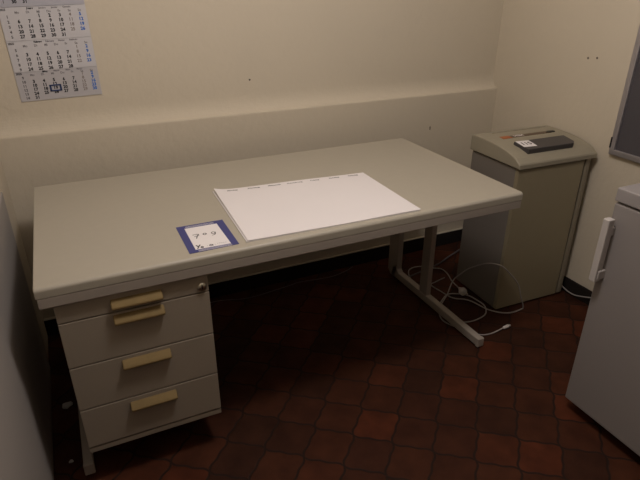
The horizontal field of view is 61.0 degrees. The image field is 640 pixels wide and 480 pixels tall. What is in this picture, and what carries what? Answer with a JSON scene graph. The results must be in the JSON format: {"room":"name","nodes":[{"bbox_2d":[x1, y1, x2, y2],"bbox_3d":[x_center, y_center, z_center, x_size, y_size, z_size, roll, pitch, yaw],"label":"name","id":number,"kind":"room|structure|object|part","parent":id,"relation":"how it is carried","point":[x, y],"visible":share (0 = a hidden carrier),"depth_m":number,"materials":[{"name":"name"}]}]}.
{"room":"office","nodes":[
{"label":"office","id":0,"kind":"room"},
{"bbox_2d":[0,158,48,360],"bbox_3d":[-0.363,0.105,0.053,0.150,2.650,4.799,-12,28,-22],"label":"wall","id":1,"kind":"structure","parent":0,"point":[4,189],"depth_m":2.12,"materials":[{"name":"beige paint"}]},
{"bbox_2d":[0,192,53,479],"bbox_3d":[-0.687,0.567,1.250,0.006,0.765,1.950,-12,28,-22],"label":"wall panel","id":2,"kind":"object","parent":1,"relation":"attached to","point":[26,433],"visible":1,"depth_m":1.57,"materials":[{"name":"white paint"}]},
{"bbox_2d":[0,0,503,318],"bbox_3d":[-0.178,-1.039,2.386,2.389,2.650,0.250,-12,28,-22],"label":"wall","id":3,"kind":"structure","parent":0,"point":[178,92],"depth_m":2.38,"materials":[{"name":"beige paint"}]},
{"bbox_2d":[0,0,101,101],"bbox_3d":[-0.997,-0.834,1.952,0.317,0.654,0.006,-13,29,-22],"label":"wall calendar","id":4,"kind":"object","parent":3,"relation":"attached to","point":[49,44],"visible":1,"depth_m":2.01,"materials":[{"name":"grey paper"}]},
{"bbox_2d":[44,227,462,335],"bbox_3d":[-0.125,0.167,2.846,2.389,0.080,0.011,-12,28,-22],"label":"baseboard","id":5,"kind":"structure","parent":3,"relation":"attached to","point":[215,290],"depth_m":2.87,"materials":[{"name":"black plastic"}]},
{"bbox_2d":[48,241,639,479],"bbox_3d":[0.816,1.134,1.082,2.689,0.100,4.949,-12,28,-22],"label":"floor","id":6,"kind":"structure","parent":0,"point":[351,374],"depth_m":2.07,"materials":[{"name":"tile"}]},
{"bbox_2d":[62,401,72,408],"bbox_3d":[-0.933,0.612,2.008,0.037,0.016,0.036,-12,28,-22],"label":"paper scrap","id":7,"kind":"object","parent":6,"relation":"on","point":[66,405],"visible":1,"depth_m":2.00,"materials":[{"name":"white paper"}]},
{"bbox_2d":[33,138,522,475],"bbox_3d":[-0.160,0.145,2.149,1.607,0.732,0.810,-12,28,-22],"label":"office desk","id":8,"kind":"object","parent":6,"relation":"on","point":[95,238],"depth_m":1.67,"materials":[{"name":"laminate"}]},
{"bbox_3d":[-0.633,0.044,1.738,0.407,0.055,0.586,-12,28,-22],"label":"drawer","id":9,"kind":"part","parent":8,"relation":"part of","materials":[{"name":"metal"}]},
{"bbox_3d":[-0.633,0.137,1.783,0.407,0.146,0.586,-12,28,-22],"label":"drawer","id":10,"kind":"part","parent":8,"relation":"part of","materials":[{"name":"metal"}]},
{"bbox_3d":[-0.502,0.166,1.494,0.138,0.028,0.018,-12,28,-22],"label":"handle","id":11,"kind":"part","parent":8,"relation":"part of","materials":[{"name":"beige plastic"}]},
{"bbox_3d":[-0.638,0.251,1.850,0.407,0.529,0.644,-12,28,-22],"label":"drawer unit","id":12,"kind":"part","parent":8,"relation":"part of","materials":[{"name":"grey metal"}]},
{"bbox_3d":[-0.502,0.211,1.516,0.138,0.028,0.018,-12,28,-22],"label":"handle","id":13,"kind":"part","parent":8,"relation":"part of","materials":[{"name":"beige plastic"}]},
{"bbox_3d":[-0.633,0.273,1.850,0.407,0.150,0.586,-12,28,-22],"label":"drawer","id":14,"kind":"part","parent":8,"relation":"part of","materials":[{"name":"metal"}]},
{"bbox_3d":[-0.503,0.349,1.583,0.138,0.028,0.018,-12,28,-22],"label":"handle","id":15,"kind":"part","parent":8,"relation":"part of","materials":[{"name":"beige plastic"}]},
{"bbox_3d":[-0.633,0.407,1.916,0.407,0.142,0.586,-12,28,-22],"label":"drawer","id":16,"kind":"part","parent":8,"relation":"part of","materials":[{"name":"metal"}]},
{"bbox_3d":[-0.503,0.490,1.653,0.138,0.028,0.018,-12,28,-22],"label":"handle","id":17,"kind":"part","parent":8,"relation":"part of","materials":[{"name":"beige plastic"}]},
{"bbox_2d":[176,220,238,253],"bbox_3d":[-0.341,-0.014,1.639,0.149,0.002,0.194,-12,28,-22],"label":"note card","id":18,"kind":"object","parent":8,"relation":"on","point":[200,237],"visible":1,"depth_m":1.63,"materials":[{"name":"white paper"}]},
{"bbox_3d":[-0.159,-0.137,2.009,1.602,0.042,0.796,-12,28,-22],"label":"frame","id":19,"kind":"part","parent":8,"relation":"part of","materials":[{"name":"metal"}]},
{"bbox_2d":[213,172,419,242],"bbox_3d":[-0.028,-0.141,1.888,0.616,0.014,0.460,-12,28,-22],"label":"desk pad","id":20,"kind":"object","parent":8,"relation":"on","point":[260,212],"visible":1,"depth_m":1.85,"materials":[{"name":"paper"}]},
{"bbox_2d":[210,266,352,302],"bbox_3d":[-0.176,0.236,2.788,0.818,0.004,0.049,-13,29,-24],"label":"cable","id":21,"kind":"object","parent":6,"relation":"on","point":[352,266],"visible":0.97,"depth_m":2.76,"materials":[{"name":"black plastic"}]},
{"bbox_2d":[410,249,459,276],"bbox_3d":[0.664,0.113,3.021,0.554,0.027,0.035,-22,34,-38],"label":"cord","id":22,"kind":"object","parent":6,"relation":"on","point":[458,249],"visible":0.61,"depth_m":3.01,"materials":[{"name":"white plastic"}]},
{"bbox_2d":[408,266,467,295],"bbox_3d":[0.590,0.204,2.817,0.224,0.039,0.349,-6,27,-12],"label":"power cord","id":23,"kind":"object","parent":6,"relation":"on","point":[462,290],"visible":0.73,"depth_m":2.73,"materials":[{"name":"white plastic"}]},
{"bbox_2d":[440,293,486,322],"bbox_3d":[0.683,0.319,2.611,0.207,0.015,0.235,-12,28,-22],"label":"cord","id":24,"kind":"object","parent":6,"relation":"on","point":[448,293],"visible":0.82,"depth_m":2.63,"materials":[{"name":"white plastic"}]},
{"bbox_2d":[431,263,523,335],"bbox_3d":[0.694,0.207,2.558,0.475,0.265,0.357,23,34,38],"label":"power cord","id":25,"kind":"object","parent":6,"relation":"on","point":[507,325],"visible":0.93,"depth_m":2.57,"materials":[{"name":"white plastic"}]},
{"bbox_2d":[456,125,596,308],"bbox_3d":[0.966,-0.113,2.616,0.440,0.789,0.330,-11,28,-21],"label":"paper shredder","id":26,"kind":"object","parent":6,"relation":"on","point":[549,165],"visible":0.99,"depth_m":2.48,"materials":[{"name":"plastic"}]},
{"bbox_3d":[0.967,-0.428,2.462,0.440,0.073,0.330,-11,28,-21],"label":"lid","id":27,"kind":"part","parent":26,"relation":"part of","materials":[{"name":"plastic"}]},
{"bbox_3d":[1.002,-0.017,2.505,0.374,0.690,0.022,-11,28,-21],"label":"door","id":28,"kind":"part","parent":26,"relation":"part of","materials":[{"name":"plastic"}]},
{"bbox_2d":[513,135,573,153],"bbox_3d":[0.992,-0.420,2.387,0.283,0.035,0.092,-11,28,-21],"label":"box","id":29,"kind":"object","parent":26,"relation":"on","point":[560,144],"depth_m":2.36,"materials":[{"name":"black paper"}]},
{"bbox_2d":[562,285,590,297],"bbox_3d":[1.315,0.294,2.555,0.018,0.075,0.532,-12,28,-22],"label":"cord","id":30,"kind":"object","parent":6,"relation":"on","point":[562,285],"visible":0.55,"depth_m":2.67,"materials":[{"name":"white plastic"}]},
{"bbox_2d":[565,183,639,455],"bbox_3d":[1.290,0.281,1.724,0.686,0.867,0.542,-12,28,-22],"label":"refrigerator","id":31,"kind":"object","parent":6,"relation":"on","point":[604,382],"visible":1,"depth_m":1.74,"materials":[{"name":"white metal"}]},
{"bbox_3d":[0.890,0.032,1.707,0.040,0.217,0.026,-12,28,-22],"label":"handle","id":32,"kind":"part","parent":31,"relation":"part of","materials":[{"name":"beige plastic"}]},
{"bbox_3d":[1.306,-0.092,1.549,0.652,0.043,0.542,-12,28,-22],"label":"panel","id":33,"kind":"part","parent":31,"relation":"part of","materials":[{"name":"white plastic"}]},
{"bbox_2d":[491,0,639,290],"bbox_3d":[1.936,-0.366,1.022,0.150,2.650,4.799,-12,28,-22],"label":"wall","id":34,"kind":"structure","parent":0,"point":[544,75],"depth_m":2.51,"materials":[{"name":"beige paint"}]},
{"bbox_2d":[561,276,591,304],"bbox_3d":[1.917,0.858,1.452,0.011,0.074,4.538,-12,28,-22],"label":"baseboard","id":35,"kind":"structure","parent":34,"relation":"attached to","point":[570,285],"depth_m":2.68,"materials":[{"name":"black plastic"}]},
{"bbox_2d":[608,25,639,162],"bbox_3d":[1.498,-0.593,1.724,0.023,0.962,1.094,-12,28,-22],"label":"board","id":36,"kind":"object","parent":34,"relation":"attached to","point":[625,140],"visible":1,"depth_m":2.26,"materials":[{"name":"metal"}]},
{"bbox_3d":[1.505,-0.594,1.726,0.010,0.942,1.072,-12,28,-22],"label":"panel","id":37,"kind":"part","parent":36,"relation":"part of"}
]}

